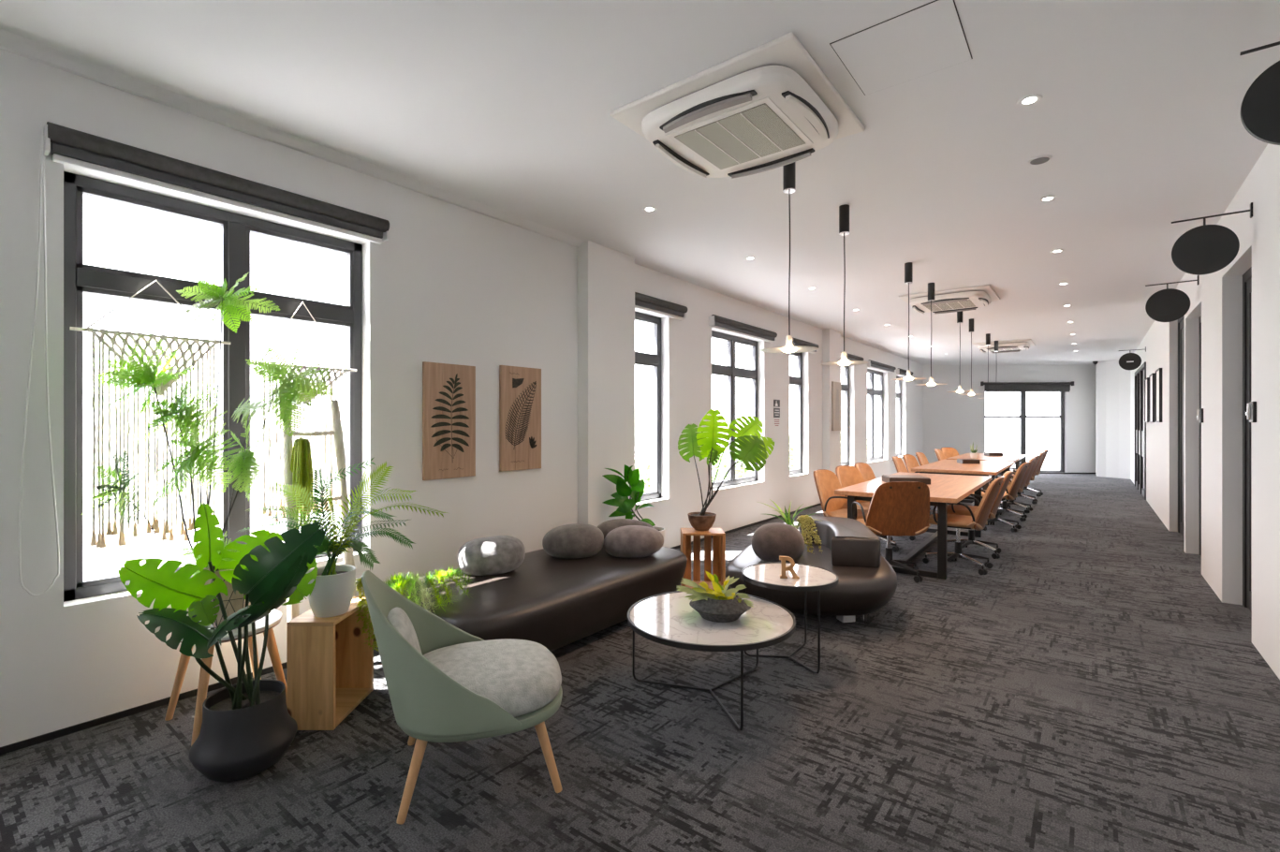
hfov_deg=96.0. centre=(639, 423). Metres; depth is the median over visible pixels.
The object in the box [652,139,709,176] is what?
outlet
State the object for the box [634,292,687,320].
roller blind
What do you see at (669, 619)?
coffee table
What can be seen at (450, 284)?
wall
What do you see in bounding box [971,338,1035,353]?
air conditioner
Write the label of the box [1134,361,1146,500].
door
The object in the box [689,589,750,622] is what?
bowl
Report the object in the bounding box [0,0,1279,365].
ceiling
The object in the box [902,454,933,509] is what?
office chair
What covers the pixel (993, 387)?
roller blind
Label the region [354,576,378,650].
trailing plant
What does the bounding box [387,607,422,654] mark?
cushion
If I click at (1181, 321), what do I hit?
door
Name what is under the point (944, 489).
conference table
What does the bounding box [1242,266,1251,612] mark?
door
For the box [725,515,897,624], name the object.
curved sofa
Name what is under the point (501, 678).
seat cushion
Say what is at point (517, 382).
print
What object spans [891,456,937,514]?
office chair
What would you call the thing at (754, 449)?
monstera
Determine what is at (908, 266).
canister
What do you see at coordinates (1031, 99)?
recessed light
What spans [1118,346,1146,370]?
hanging sign
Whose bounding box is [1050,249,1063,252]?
recessed light
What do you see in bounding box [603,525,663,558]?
cushion
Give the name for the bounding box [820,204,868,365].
pendant light
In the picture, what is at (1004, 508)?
office chair
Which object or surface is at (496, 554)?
cushion
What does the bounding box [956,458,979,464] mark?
box
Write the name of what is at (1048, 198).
recessed light
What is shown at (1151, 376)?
print
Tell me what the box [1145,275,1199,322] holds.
hanging sign
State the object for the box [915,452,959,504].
office chair
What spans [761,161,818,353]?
pendant light
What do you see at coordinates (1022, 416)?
window
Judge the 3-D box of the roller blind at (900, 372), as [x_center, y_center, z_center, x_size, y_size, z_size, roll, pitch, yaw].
[6.545,-1.233,14.222,0.095,0.154,1.296,0,0,38]
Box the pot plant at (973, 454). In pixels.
[970,441,977,458]
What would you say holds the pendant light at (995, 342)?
hanging from the ceiling
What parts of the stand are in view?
panel, panel, panel, panel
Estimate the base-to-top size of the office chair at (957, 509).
0.900 m
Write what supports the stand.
on the floor
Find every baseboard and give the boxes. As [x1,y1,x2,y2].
[0,503,821,755]
[999,472,1095,473]
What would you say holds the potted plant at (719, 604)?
on the coffee table at (669, 619)
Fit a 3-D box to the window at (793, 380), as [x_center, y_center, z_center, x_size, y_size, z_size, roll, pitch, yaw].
[2.425,-0.170,9.226,0.072,1.990,0.748,0,0,38]
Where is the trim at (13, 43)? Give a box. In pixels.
[0,29,586,247]
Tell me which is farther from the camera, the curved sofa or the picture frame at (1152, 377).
the picture frame at (1152, 377)
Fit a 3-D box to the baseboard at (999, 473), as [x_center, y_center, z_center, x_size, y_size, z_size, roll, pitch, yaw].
[10.240,1.385,15.940,4.780,0.030,0.013,0,0,0]
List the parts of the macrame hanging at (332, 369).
hanging cord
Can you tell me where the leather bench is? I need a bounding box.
[391,544,687,651]
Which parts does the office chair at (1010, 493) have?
seat, leg, leg, leg, backrest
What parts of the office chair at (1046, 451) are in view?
backrest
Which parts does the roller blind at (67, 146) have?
pull cord, rail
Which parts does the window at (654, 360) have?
sash, sash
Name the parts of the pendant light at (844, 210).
lamp shade, lamp glass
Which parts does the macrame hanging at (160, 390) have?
hanging cord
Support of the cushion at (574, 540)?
on the leather bench
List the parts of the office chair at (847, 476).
backrest, seat, leg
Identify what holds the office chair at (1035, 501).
on the floor
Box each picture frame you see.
[1144,377,1148,422]
[1148,372,1155,422]
[1155,367,1162,422]
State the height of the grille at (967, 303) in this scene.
0.006 m
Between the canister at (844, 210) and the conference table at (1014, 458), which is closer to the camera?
the canister at (844, 210)
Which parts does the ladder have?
rail, rail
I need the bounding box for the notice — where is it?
[773,399,779,426]
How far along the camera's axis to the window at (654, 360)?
6.32 m
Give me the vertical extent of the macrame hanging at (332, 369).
1.293 m
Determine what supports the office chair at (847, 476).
on the floor
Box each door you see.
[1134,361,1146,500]
[1177,315,1184,537]
[1198,315,1201,555]
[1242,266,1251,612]
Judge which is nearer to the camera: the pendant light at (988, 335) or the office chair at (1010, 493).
the office chair at (1010, 493)
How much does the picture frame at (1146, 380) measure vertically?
0.770 m
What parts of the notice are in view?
text plate, pictogram plate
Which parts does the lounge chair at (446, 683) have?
leg, leg, leg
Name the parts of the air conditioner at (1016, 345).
ceiling panel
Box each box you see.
[882,474,930,485]
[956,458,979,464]
[984,452,1002,456]
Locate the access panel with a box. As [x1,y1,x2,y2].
[829,0,972,95]
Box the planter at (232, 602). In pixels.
[203,566,250,628]
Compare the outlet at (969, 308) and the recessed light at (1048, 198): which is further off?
the outlet at (969, 308)
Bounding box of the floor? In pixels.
[0,469,1279,851]
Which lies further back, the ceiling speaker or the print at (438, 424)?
the print at (438, 424)
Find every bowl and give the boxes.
[687,512,716,530]
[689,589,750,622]
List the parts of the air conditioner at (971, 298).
intake frame, ceiling panel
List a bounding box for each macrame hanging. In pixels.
[69,279,230,547]
[249,301,356,522]
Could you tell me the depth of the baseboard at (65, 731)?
2.74 m
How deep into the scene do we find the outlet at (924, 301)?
7.10 m
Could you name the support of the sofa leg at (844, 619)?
on the floor
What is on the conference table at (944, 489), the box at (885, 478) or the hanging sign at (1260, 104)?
the box at (885, 478)
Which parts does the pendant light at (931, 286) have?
lamp shade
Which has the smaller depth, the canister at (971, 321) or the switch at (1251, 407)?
the switch at (1251, 407)
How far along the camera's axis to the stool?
2.71 m
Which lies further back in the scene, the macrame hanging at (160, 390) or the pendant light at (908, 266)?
the pendant light at (908, 266)
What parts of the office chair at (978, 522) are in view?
leg, seat, leg, armrest, leg, armrest, leg, backrest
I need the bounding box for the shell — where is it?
[401,686,562,742]
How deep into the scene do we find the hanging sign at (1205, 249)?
3.79 m
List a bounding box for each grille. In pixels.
[674,102,805,169]
[924,299,975,311]
[989,347,1020,352]
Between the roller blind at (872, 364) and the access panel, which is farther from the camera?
the roller blind at (872, 364)
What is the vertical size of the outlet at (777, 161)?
0.026 m
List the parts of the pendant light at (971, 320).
lamp shade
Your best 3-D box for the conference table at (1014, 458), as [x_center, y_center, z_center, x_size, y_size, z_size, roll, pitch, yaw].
[6.932,1.029,11.460,1.070,0.742,2.620,0,0,37]
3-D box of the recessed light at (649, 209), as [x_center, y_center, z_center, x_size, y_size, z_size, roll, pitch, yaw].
[0.072,-1.617,4.354,0.108,0.006,0.108,0,0,38]
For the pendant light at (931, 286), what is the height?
1.190 m
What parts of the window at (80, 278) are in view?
sash, sash, sash, sash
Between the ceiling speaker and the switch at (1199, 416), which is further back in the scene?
the switch at (1199, 416)
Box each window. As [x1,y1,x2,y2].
[63,171,362,602]
[634,311,661,500]
[711,330,757,488]
[789,352,802,475]
[840,365,849,465]
[867,368,882,461]
[896,375,901,456]
[984,390,1064,472]
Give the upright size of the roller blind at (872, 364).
0.154 m
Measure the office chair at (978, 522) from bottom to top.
0.900 m
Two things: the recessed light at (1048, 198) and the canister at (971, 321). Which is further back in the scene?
the canister at (971, 321)
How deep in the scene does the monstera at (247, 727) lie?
2.23 m
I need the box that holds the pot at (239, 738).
[188,678,297,780]
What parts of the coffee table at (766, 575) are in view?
leg, leg, leg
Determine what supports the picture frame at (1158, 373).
attached to the wall at (1217, 298)
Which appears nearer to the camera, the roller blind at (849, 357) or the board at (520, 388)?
the board at (520, 388)
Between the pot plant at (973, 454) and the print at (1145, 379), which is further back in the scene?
the pot plant at (973, 454)
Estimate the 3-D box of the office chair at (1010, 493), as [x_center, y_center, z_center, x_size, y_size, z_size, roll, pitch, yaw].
[4.755,0.950,7.639,0.702,0.900,0.620,0,0,40]
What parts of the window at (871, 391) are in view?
sash, sash, sash, sash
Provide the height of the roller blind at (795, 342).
0.154 m
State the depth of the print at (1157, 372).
8.47 m
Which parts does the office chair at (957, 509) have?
leg, seat, leg, armrest, leg, leg, backrest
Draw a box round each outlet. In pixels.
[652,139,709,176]
[659,89,757,131]
[727,147,814,176]
[781,90,829,138]
[920,297,969,304]
[932,307,977,312]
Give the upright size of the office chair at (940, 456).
0.900 m
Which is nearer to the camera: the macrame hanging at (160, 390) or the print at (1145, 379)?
the macrame hanging at (160, 390)
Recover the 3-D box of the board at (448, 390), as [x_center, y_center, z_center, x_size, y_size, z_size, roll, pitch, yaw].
[-1.363,-0.015,4.131,0.029,0.818,0.418,0,0,38]
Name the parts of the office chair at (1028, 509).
leg, backrest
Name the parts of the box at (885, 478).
lid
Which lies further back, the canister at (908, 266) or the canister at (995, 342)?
the canister at (995, 342)
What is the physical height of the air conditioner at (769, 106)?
0.136 m
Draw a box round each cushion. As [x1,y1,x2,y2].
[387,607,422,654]
[423,638,561,717]
[456,535,525,575]
[542,523,603,559]
[596,518,653,539]
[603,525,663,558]
[751,522,804,562]
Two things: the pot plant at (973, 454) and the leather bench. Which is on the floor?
the leather bench
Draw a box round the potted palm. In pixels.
[237,457,447,617]
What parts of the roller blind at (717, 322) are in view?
rail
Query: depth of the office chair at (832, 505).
6.10 m
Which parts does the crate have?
corner post, panel, panel, corner post, corner post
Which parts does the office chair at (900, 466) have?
backrest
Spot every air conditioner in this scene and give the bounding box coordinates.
[609,31,865,178]
[898,284,1000,313]
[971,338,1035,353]
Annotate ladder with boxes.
[281,398,355,621]
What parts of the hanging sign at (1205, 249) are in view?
wall plate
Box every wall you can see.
[0,48,922,747]
[922,365,1095,472]
[1095,359,1130,479]
[1130,143,1279,679]
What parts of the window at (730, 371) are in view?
sash, sash, sash, sash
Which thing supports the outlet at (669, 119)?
attached to the air conditioner at (769, 106)
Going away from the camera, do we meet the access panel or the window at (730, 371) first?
the access panel
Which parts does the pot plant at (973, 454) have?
pot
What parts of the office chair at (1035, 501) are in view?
leg, backrest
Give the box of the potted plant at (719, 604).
[676,570,753,622]
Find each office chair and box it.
[813,469,868,519]
[835,465,898,551]
[851,481,930,582]
[853,462,915,540]
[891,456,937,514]
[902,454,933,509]
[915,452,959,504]
[922,476,1004,574]
[934,448,971,496]
[941,447,958,458]
[947,470,1013,559]
[971,461,1029,532]
[988,457,1035,521]
[996,455,1040,513]
[1000,452,1044,504]
[1010,449,1048,496]
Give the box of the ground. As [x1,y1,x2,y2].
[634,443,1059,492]
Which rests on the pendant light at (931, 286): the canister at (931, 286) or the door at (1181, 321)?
the canister at (931, 286)
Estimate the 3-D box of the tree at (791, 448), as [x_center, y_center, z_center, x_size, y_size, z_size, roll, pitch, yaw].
[12.010,3.197,41.388,4.620,5.423,4.804,0,0,38]
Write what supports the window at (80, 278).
in the wall at (450, 284)
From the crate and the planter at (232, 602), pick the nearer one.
the planter at (232, 602)
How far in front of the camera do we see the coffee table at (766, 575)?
3.36 m
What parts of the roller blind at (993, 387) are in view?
rail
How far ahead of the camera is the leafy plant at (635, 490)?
5.13 m
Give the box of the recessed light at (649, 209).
[642,205,656,212]
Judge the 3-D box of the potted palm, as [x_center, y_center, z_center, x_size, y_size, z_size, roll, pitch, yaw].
[-1.417,0.537,2.726,1.089,0.742,0.266,0,0,0]
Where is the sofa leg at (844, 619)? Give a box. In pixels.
[836,615,855,622]
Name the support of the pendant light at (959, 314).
hanging from the ceiling
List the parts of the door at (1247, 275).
rail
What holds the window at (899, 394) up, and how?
in the wall at (450, 284)
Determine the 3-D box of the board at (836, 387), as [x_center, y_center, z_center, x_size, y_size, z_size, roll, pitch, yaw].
[3.443,-0.295,10.085,0.029,0.850,0.418,0,0,38]
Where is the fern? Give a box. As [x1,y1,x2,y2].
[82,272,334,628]
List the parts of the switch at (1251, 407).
button plate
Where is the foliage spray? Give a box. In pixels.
[382,565,474,612]
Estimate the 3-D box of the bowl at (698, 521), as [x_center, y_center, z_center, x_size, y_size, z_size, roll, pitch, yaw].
[0.529,0.846,4.932,0.244,0.138,0.244,0,0,38]
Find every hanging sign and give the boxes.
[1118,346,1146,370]
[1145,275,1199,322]
[1171,202,1252,275]
[1239,41,1279,145]
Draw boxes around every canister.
[782,161,795,193]
[838,204,849,235]
[904,262,912,284]
[927,282,934,301]
[956,311,962,323]
[969,318,973,332]
[985,333,990,345]
[994,340,998,352]
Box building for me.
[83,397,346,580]
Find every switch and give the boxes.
[1196,408,1203,422]
[1245,401,1256,422]
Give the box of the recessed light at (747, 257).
[745,256,755,260]
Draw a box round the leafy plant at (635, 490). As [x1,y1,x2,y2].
[603,464,665,546]
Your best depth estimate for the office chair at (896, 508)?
5.05 m
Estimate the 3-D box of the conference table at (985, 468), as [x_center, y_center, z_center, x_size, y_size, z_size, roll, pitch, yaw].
[5.170,1.029,9.119,1.070,0.742,2.620,0,0,37]
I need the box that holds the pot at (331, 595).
[306,564,355,617]
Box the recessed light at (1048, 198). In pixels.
[1038,195,1057,202]
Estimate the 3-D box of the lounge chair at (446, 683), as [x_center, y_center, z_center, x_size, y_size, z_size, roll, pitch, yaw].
[-0.706,0.991,2.334,0.767,0.828,0.652,0,0,-18]
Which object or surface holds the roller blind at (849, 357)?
attached to the wall at (450, 284)
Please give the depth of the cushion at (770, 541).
4.17 m
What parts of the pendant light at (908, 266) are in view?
lamp glass, lamp shade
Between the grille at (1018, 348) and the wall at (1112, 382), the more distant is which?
the wall at (1112, 382)
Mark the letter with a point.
(784, 568)
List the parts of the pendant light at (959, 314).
lamp shade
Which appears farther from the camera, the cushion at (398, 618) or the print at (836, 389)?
the print at (836, 389)
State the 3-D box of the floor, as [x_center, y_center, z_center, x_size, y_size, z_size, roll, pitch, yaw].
[4.353,1.460,7.575,5.450,0.120,25.700,0,0,38]
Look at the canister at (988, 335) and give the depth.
10.40 m
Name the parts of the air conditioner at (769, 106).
intake frame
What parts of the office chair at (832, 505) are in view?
backrest, armrest, seat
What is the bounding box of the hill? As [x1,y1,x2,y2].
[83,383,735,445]
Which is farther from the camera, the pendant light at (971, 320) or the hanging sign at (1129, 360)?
the hanging sign at (1129, 360)
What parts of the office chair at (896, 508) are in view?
armrest, seat, backrest, leg, leg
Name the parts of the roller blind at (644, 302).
rail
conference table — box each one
[834,471,991,579]
[911,459,1014,525]
[945,453,1025,501]
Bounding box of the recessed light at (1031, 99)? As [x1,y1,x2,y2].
[1016,93,1042,106]
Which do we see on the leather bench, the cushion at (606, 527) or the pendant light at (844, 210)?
the cushion at (606, 527)
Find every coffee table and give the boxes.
[627,590,795,730]
[741,561,838,674]
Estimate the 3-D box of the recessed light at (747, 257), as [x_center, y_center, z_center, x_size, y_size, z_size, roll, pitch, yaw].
[1.082,-1.617,5.649,0.108,0.006,0.108,0,0,38]
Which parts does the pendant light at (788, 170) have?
lamp glass, lamp shade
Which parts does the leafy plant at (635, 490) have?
stem, pot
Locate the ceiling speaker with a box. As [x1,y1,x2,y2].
[1028,154,1052,164]
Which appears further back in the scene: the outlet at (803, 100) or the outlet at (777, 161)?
the outlet at (777, 161)
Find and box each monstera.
[117,501,326,780]
[677,408,774,530]
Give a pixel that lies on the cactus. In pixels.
(301, 468)
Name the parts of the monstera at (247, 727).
stem, stem, stem, stem, stem, stem, stem, stem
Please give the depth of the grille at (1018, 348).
11.80 m
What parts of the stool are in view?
leg, leg, seat, leg, leg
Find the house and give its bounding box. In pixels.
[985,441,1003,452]
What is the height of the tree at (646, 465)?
5.530 m
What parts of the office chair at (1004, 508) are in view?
leg, backrest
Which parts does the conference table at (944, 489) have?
leg, leg, leg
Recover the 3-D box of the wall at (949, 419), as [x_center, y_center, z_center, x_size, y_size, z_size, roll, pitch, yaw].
[10.155,-0.110,16.046,5.250,3.020,0.200,0,0,0]
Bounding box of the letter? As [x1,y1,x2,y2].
[779,556,799,578]
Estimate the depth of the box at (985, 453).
11.51 m
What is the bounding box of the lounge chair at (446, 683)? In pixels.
[361,570,562,823]
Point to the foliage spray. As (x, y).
(400, 583)
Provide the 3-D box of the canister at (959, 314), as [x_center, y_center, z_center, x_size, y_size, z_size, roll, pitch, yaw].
[4.527,-1.516,8.149,0.073,0.208,0.073,0,0,38]
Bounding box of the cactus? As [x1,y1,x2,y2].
[290,436,314,532]
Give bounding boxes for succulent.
[757,499,823,553]
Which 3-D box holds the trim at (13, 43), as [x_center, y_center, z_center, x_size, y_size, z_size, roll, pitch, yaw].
[-2.902,-1.603,2.100,0.100,0.035,7.743,0,0,38]
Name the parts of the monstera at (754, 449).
stem, stem, stem, stem, stem, stem, stem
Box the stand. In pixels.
[286,596,373,730]
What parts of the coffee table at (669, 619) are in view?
leg, leg, leg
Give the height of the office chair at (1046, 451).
0.900 m
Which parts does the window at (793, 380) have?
sash, sash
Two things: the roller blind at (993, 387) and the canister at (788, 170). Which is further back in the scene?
the roller blind at (993, 387)
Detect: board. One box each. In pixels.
[422,361,475,480]
[499,365,541,471]
[831,381,841,430]
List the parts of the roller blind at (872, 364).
rail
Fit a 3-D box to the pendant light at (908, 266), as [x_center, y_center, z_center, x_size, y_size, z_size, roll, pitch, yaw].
[2.717,-1.025,5.827,0.338,1.190,0.338,0,0,38]
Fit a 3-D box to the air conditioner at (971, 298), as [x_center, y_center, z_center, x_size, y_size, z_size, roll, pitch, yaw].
[3.985,-1.552,7.405,1.000,0.136,0.980,0,0,38]
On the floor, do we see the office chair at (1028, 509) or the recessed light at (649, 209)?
the office chair at (1028, 509)
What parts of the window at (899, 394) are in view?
sash, sash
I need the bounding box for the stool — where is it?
[164,609,286,746]
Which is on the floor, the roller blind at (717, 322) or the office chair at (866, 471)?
the office chair at (866, 471)
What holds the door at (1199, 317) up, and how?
in the wall at (1217, 298)
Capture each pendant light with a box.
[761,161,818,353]
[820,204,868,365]
[890,262,926,381]
[915,282,947,385]
[946,311,972,393]
[958,318,981,395]
[978,333,999,399]
[988,340,1006,401]
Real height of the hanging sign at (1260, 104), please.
0.419 m
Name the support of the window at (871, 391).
in the wall at (450, 284)
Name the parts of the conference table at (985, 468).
leg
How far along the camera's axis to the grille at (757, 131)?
3.03 m
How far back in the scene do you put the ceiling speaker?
3.51 m
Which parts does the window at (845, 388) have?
sash, sash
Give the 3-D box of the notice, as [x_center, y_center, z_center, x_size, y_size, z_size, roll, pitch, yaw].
[2.015,-0.153,8.484,0.004,0.384,0.210,0,0,38]
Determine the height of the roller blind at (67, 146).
2.061 m
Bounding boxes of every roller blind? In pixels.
[18,121,389,596]
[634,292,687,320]
[708,314,777,342]
[792,337,818,353]
[840,352,863,365]
[867,359,896,373]
[896,367,912,377]
[980,381,1074,392]
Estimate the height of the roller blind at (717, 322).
0.154 m
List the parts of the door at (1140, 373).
rail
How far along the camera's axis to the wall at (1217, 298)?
4.48 m
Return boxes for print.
[431,374,470,458]
[505,378,537,448]
[835,388,839,420]
[1145,379,1147,421]
[1149,375,1152,421]
[1156,370,1159,421]
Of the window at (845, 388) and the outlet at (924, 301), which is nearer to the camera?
the outlet at (924, 301)
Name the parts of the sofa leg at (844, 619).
plate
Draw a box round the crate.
[680,528,725,589]

